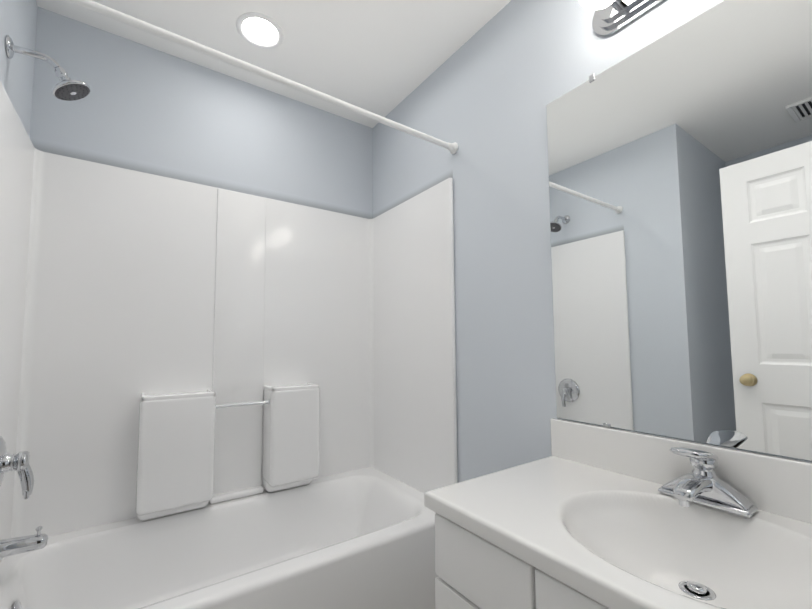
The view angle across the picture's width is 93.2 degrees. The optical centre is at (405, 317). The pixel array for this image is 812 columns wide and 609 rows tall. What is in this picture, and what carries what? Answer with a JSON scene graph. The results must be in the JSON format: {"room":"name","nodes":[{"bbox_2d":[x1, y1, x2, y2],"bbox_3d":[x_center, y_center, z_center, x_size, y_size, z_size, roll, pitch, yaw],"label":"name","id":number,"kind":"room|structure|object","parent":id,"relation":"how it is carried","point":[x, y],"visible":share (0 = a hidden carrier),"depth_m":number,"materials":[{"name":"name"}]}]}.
{"room":"bathroom","nodes":[
{"label":"bathroom","id":0,"kind":"room"},
{"bbox_2d":[36,0,510,127],"bbox_3d":[-0.197,-1.407,0.281,2.710,0.100,3.820,2,-5,-35],"label":"ceiling","id":1,"kind":"structure","parent":0,"point":[383,58],"depth_m":1.72,"materials":[{"name":"white paint"}]},
{"bbox_2d":[236,12,283,48],"bbox_3d":[-0.638,-1.254,1.683,0.196,0.007,0.196,2,-5,-35],"label":"recessed light","id":2,"kind":"object","parent":1,"relation":"in","point":[259,30],"visible":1,"depth_m":1.68,"materials":[{"name":"white paint"}]},
{"bbox_2d":[0,0,811,482],"bbox_3d":[-0.188,-0.140,0.194,2.710,2.440,3.820,2,-5,-35],"label":"wall","id":3,"kind":"structure","parent":0,"point":[492,88],"depth_m":1.63,"materials":[{"name":"blue paint"}]},
{"bbox_2d":[5,35,90,100],"bbox_3d":[-1.200,-0.830,1.299,0.209,0.150,0.113,2,-5,-35],"label":"shower head","id":4,"kind":"object","parent":3,"relation":"attached to","point":[66,88],"visible":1,"depth_m":1.30},
{"bbox_2d":[64,0,457,153],"bbox_3d":[-0.413,-0.825,1.350,1.558,0.068,0.057,2,-5,-35],"label":"shower curtain rod","id":5,"kind":"object","parent":3,"relation":"attached to","point":[123,18],"visible":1,"depth_m":1.26,"materials":[{"name":"white metal"}]},
{"bbox_2d":[579,0,664,35],"bbox_3d":[0.677,-0.969,0.997,0.187,0.140,0.490,2,-5,-35],"label":"sconce","id":6,"kind":"object","parent":3,"relation":"attached to","point":[610,17],"visible":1,"depth_m":1.15,"materials":[{"name":"silver metal"}]},
{"bbox_2d":[546,0,811,460],"bbox_3d":[0.772,-0.245,0.974,0.008,1.124,0.911,2,-5,-35],"label":"mirror","id":7,"kind":"object","parent":3,"relation":"attached to","point":[680,174],"visible":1,"depth_m":1.00,"materials":[{"name":"grey mirror"}]},
{"bbox_3d":[-0.178,1.127,0.107,2.710,0.100,3.820,2,-5,-35],"label":"floor","id":8,"kind":"structure","parent":0,"visible":0},
{"bbox_2d":[0,78,457,608],"bbox_3d":[-0.613,0.231,1.575,1.558,1.895,0.788,2,-5,-35],"label":"shower","id":9,"kind":"object","parent":8,"relation":"on","point":[217,393],"visible":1,"depth_m":1.70,"materials":[{"name":"white plastic"}]},
{"bbox_2d":[0,436,33,498],"bbox_3d":[-1.224,0.466,1.199,0.095,0.204,0.176,2,-5,-35],"label":"shower valve","id":10,"kind":"object","parent":9,"relation":"in","point":[18,462],"visible":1,"depth_m":1.20,"materials":[{"name":"silver metal"}]},
{"bbox_2d":[13,600,21,608],"bbox_3d":[-1.198,0.912,1.184,0.018,0.073,0.074,2,-5,-35],"label":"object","id":11,"kind":"object","parent":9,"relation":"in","point":[17,604],"visible":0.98,"depth_m":1.18,"materials":[{"name":"silver metal"}]},
{"bbox_2d":[0,526,47,557],"bbox_3d":[-1.206,0.699,1.194,0.135,0.072,0.059,2,-5,-35],"label":"tub spout","id":12,"kind":"object","parent":9,"relation":"in","point":[20,545],"visible":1,"depth_m":1.19,"materials":[{"name":"silver metal"}]},
{"bbox_2d":[424,418,811,608],"bbox_3d":[0.538,0.710,0.751,0.584,0.807,0.929,2,-5,-35],"label":"bathroom vanity","id":13,"kind":"object","parent":8,"relation":"on","point":[586,516],"visible":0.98,"depth_m":0.86,"materials":[{"name":"white stone"}]},
{"bbox_2d":[658,447,757,517],"bbox_3d":[0.672,0.368,0.891,0.162,0.137,0.180,2,-5,-35],"label":"faucet","id":14,"kind":"object","parent":13,"relation":"on","point":[701,483],"visible":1,"depth_m":0.87,"materials":[{"name":"silver metal"}]}
]}

